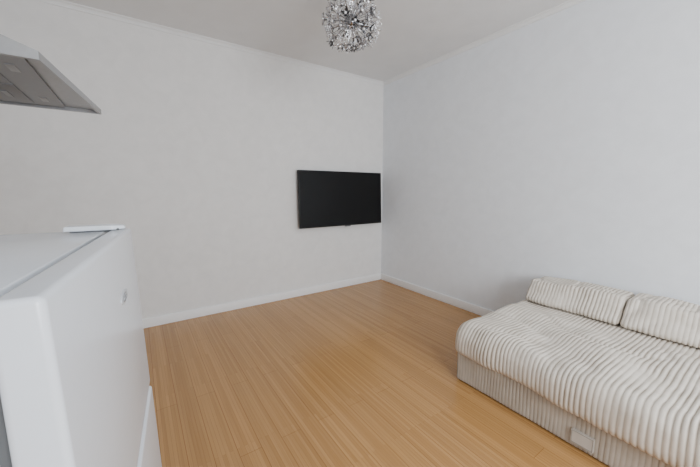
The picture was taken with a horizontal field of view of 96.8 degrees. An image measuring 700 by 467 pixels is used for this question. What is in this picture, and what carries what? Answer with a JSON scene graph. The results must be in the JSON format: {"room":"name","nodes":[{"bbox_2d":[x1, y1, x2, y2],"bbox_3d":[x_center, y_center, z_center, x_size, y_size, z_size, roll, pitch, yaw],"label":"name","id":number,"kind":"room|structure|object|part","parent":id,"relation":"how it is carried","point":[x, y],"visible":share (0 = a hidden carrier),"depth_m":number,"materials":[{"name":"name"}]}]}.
{"room":"studio apartment","nodes":[
{"label":"studio apartment","id":0,"kind":"room"},
{"bbox_2d":[0,0,383,318],"bbox_3d":[-1.018,-0.477,2.972,3.590,2.400,0.120,-5,10,-34],"label":"wall","id":1,"kind":"structure","parent":0,"point":[197,148],"depth_m":2.65,"materials":[{"name":"paint"}]},
{"bbox_2d":[35,0,383,85],"bbox_3d":[-0.976,-1.641,2.748,3.350,0.033,0.030,-5,10,-34],"label":"trim","id":2,"kind":"structure","parent":1,"relation":"attached to","point":[61,3],"depth_m":2.54,"materials":[{"name":"paint"}]},
{"bbox_2d":[142,273,380,327],"bbox_3d":[-0.980,0.679,3.077,3.350,0.080,0.014,-5,10,-34],"label":"baseboard","id":3,"kind":"structure","parent":1,"relation":"attached to","point":[194,313],"depth_m":3.06,"materials":[{"name":"white wood"}]},
{"bbox_2d":[297,170,380,228],"bbox_3d":[-0.087,-0.385,3.498,1.085,0.611,0.088,-5,10,-34],"label":"television","id":4,"kind":"object","parent":1,"relation":"attached to","point":[325,198],"visible":1,"depth_m":3.42,"materials":[{"name":"black plastic"}]},
{"bbox_2d":[64,0,567,81],"bbox_3d":[0.340,-1.442,0.829,3.590,0.100,4.940,-5,10,-34],"label":"ceiling","id":5,"kind":"structure","parent":0,"point":[414,33],"depth_m":2.35,"materials":[{"name":"paint"}]},
{"bbox_2d":[322,0,381,52],"bbox_3d":[0.009,-1.315,1.869,0.357,0.437,0.389,-5,10,-34],"label":"pendant lamp","id":6,"kind":"object","parent":5,"relation":"hanging from","point":[350,21],"visible":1,"depth_m":1.83,"materials":[{"name":"silver metal"}]},
{"bbox_2d":[326,28,336,40],"bbox_3d":[-0.108,-1.154,1.806,0.068,0.022,0.067,29,-22,0],"label":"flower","id":7,"kind":"object","parent":6,"relation":"on","point":[331,34],"depth_m":1.81,"materials":[{"name":"silver metal"}]},
{"bbox_2d":[327,14,336,27],"bbox_3d":[-0.099,-1.205,1.763,0.022,0.068,0.067,-33,-12,-40],"label":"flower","id":8,"kind":"object","parent":6,"relation":"on","point":[333,21],"depth_m":1.77,"materials":[{"name":"silver metal"}]},
{"bbox_2d":[330,2,340,15],"bbox_3d":[-0.078,-1.247,1.729,0.073,0.065,0.022,17,32,27],"label":"light bulb","id":9,"kind":"object","parent":6,"relation":"on","point":[336,8],"depth_m":1.73,"materials":[{"name":"white glass"}]},
{"bbox_2d":[333,40,344,51],"bbox_3d":[-0.062,-1.123,1.861,0.075,0.024,0.074,24,-18,4],"label":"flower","id":10,"kind":"object","parent":6,"relation":"on","point":[340,45],"depth_m":1.85,"materials":[{"name":"silver metal"}]},
{"bbox_2d":[335,33,344,45],"bbox_3d":[-0.057,-1.122,1.800,0.065,0.022,0.073,30,-22,10],"label":"flower","id":11,"kind":"object","parent":6,"relation":"on","point":[340,38],"depth_m":1.81,"materials":[{"name":"silver metal"}]},
{"bbox_2d":[335,18,344,31],"bbox_3d":[-0.053,-1.170,1.745,0.068,0.067,0.022,13,42,30],"label":"flower","id":12,"kind":"object","parent":6,"relation":"on","point":[341,24],"depth_m":1.74,"materials":[{"name":"silver metal"}]},
{"bbox_2d":[340,6,349,16],"bbox_3d":[-0.024,-1.216,1.708,0.054,0.054,0.030,5,10,9],"label":"flower","id":13,"kind":"object","parent":6,"relation":"on","point":[346,11],"depth_m":1.71,"materials":[{"name":"silver metal"}]},
{"bbox_2d":[343,43,354,50],"bbox_3d":[-0.006,-1.113,1.851,0.067,0.022,0.068,4,-3,0],"label":"flower","id":14,"kind":"object","parent":6,"relation":"on","point":[348,45],"depth_m":1.85,"materials":[{"name":"silver metal"}]},
{"bbox_2d":[344,25,356,38],"bbox_3d":[0.002,-1.139,1.760,0.065,0.022,0.073,15,-41,-21],"label":"light bulb","id":15,"kind":"object","parent":6,"relation":"on","point":[349,31],"depth_m":1.76,"materials":[{"name":"white glass"}]},
{"bbox_2d":[348,0,356,7],"bbox_3d":[0.012,-1.264,1.714,0.049,0.051,0.032,-1,8,-5],"label":"flower","id":16,"kind":"object","parent":6,"relation":"on","point":[352,5],"depth_m":1.72,"materials":[{"name":"silver metal"}]},
{"bbox_2d":[352,36,358,43],"bbox_3d":[0.035,-1.123,1.806,0.044,0.043,0.041,0,8,-3],"label":"flower","id":17,"kind":"object","parent":6,"relation":"on","point":[355,37],"depth_m":1.81,"materials":[{"name":"silver metal"}]},
{"bbox_2d":[351,16,359,25],"bbox_3d":[0.028,-1.196,1.746,0.054,0.054,0.030,5,43,-14],"label":"flower","id":18,"kind":"object","parent":6,"relation":"on","point":[354,19],"depth_m":1.75,"materials":[{"name":"silver metal"}]},
{"bbox_2d":[356,3,367,15],"bbox_3d":[0.065,-1.238,1.723,0.067,0.067,0.019,-2,8,-15],"label":"light bulb","id":19,"kind":"object","parent":6,"relation":"on","point":[361,10],"depth_m":1.72,"materials":[{"name":"white glass"}]},
{"bbox_2d":[360,23,368,33],"bbox_3d":[0.078,-1.158,1.757,0.054,0.054,0.030,-22,38,-12],"label":"flower","id":20,"kind":"object","parent":6,"relation":"on","point":[366,27],"depth_m":1.76,"materials":[{"name":"silver metal"}]},
{"bbox_2d":[361,33,370,44],"bbox_3d":[0.092,-1.135,1.816,0.068,0.022,0.067,-26,-16,21],"label":"flower","id":21,"kind":"object","parent":6,"relation":"on","point":[365,36],"depth_m":1.82,"materials":[{"name":"silver metal"}]},
{"bbox_2d":[365,12,372,26],"bbox_3d":[0.105,-1.215,1.766,0.067,0.068,0.022,-24,41,-33],"label":"flower","id":22,"kind":"object","parent":6,"relation":"on","point":[368,19],"depth_m":1.77,"materials":[{"name":"silver metal"}]},
{"bbox_2d":[374,15,381,30],"bbox_3d":[0.160,-1.238,1.831,0.024,0.075,0.074,23,39,27],"label":"flower","id":23,"kind":"object","parent":6,"relation":"on","point":[378,17],"depth_m":1.83,"materials":[{"name":"silver metal"}]},
{"bbox_2d":[144,279,609,466],"bbox_3d":[0.340,1.035,1.172,3.590,0.100,4.940,-5,10,-34],"label":"floor","id":24,"kind":"structure","parent":0,"point":[363,374],"depth_m":1.77,"materials":[{"name":"brown wood"}]},
{"bbox_2d":[0,224,161,466],"bbox_3d":[-0.630,0.551,0.435,0.610,1.060,0.551,-4,9,-28],"label":"refrigerator","id":25,"kind":"object","parent":24,"relation":"on","point":[75,390],"visible":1,"depth_m":0.34,"materials":[{"name":"white metal"}]},
{"bbox_3d":[-0.390,0.714,0.590,0.062,0.595,0.551,-4,9,-28],"label":"door","id":26,"kind":"part","parent":25,"relation":"part of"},
{"bbox_2d":[455,299,699,466],"bbox_3d":[1.478,0.747,1.476,1.051,0.378,1.627,-5,10,-34],"label":"sofa","id":27,"kind":"object","parent":24,"relation":"on","point":[623,397],"visible":0.94,"depth_m":1.41,"materials":[{"name":"white fabric"}]},
{"bbox_2d":[526,276,634,324],"bbox_3d":[1.503,0.412,2.065,0.310,0.167,0.534,-5,10,-34],"label":"cushion","id":28,"kind":"object","parent":27,"relation":"on","point":[606,304],"visible":0.98,"depth_m":1.97,"materials":[{"name":"white fabric"}]},
{"bbox_2d":[620,293,699,347],"bbox_3d":[1.809,0.470,1.621,0.311,0.173,0.546,-5,10,-34],"label":"cushion","id":29,"kind":"object","parent":27,"relation":"on","point":[675,320],"visible":1,"depth_m":1.66,"materials":[{"name":"white fabric"}]},
{"bbox_2d":[381,0,699,310],"bbox_3d":[1.773,-0.338,1.969,0.120,2.400,4.700,-5,10,-34],"label":"wall","id":30,"kind":"structure","parent":0,"point":[565,143],"depth_m":2.25,"materials":[{"name":"paint"}]},
{"bbox_2d":[381,273,493,315],"bbox_3d":[1.722,0.817,2.085,0.014,0.080,4.686,-5,10,-34],"label":"baseboard","id":31,"kind":"structure","parent":30,"relation":"attached to","point":[481,311],"depth_m":3.23,"materials":[{"name":"white wood"}]},
{"bbox_2d":[383,0,585,84],"bbox_3d":[1.711,-1.504,1.764,0.030,0.033,4.700,-5,10,-34],"label":"trim","id":32,"kind":"structure","parent":30,"relation":"attached to","point":[569,3],"depth_m":2.54,"materials":[{"name":"paint"}]},
{"bbox_3d":[-1.093,-0.069,0.032,0.120,2.400,4.700,-5,10,-34],"label":"wall","id":33,"kind":"structure","parent":0,"visible":0},
{"bbox_2d":[0,34,101,114],"bbox_3d":[-1.097,-0.878,0.690,0.734,0.974,0.565,-5,10,-34],"label":"hood","id":34,"kind":"object","parent":33,"relation":"attached to","point":[27,78],"visible":1,"depth_m":0.87,"materials":[{"name":"metal"}]},
{"bbox_3d":[-1.037,-0.424,0.941,0.013,0.003,0.070,-5,10,-34],"label":"filter handle","id":35,"kind":"part","parent":34,"relation":"part of","materials":[{"name":"grey metal"}]},
{"bbox_3d":[-1.134,-0.402,0.731,0.625,0.006,0.505,-5,10,-34],"label":"underside panel","id":36,"kind":"part","parent":34,"relation":"part of","materials":[{"name":"grey metal"}]}
]}

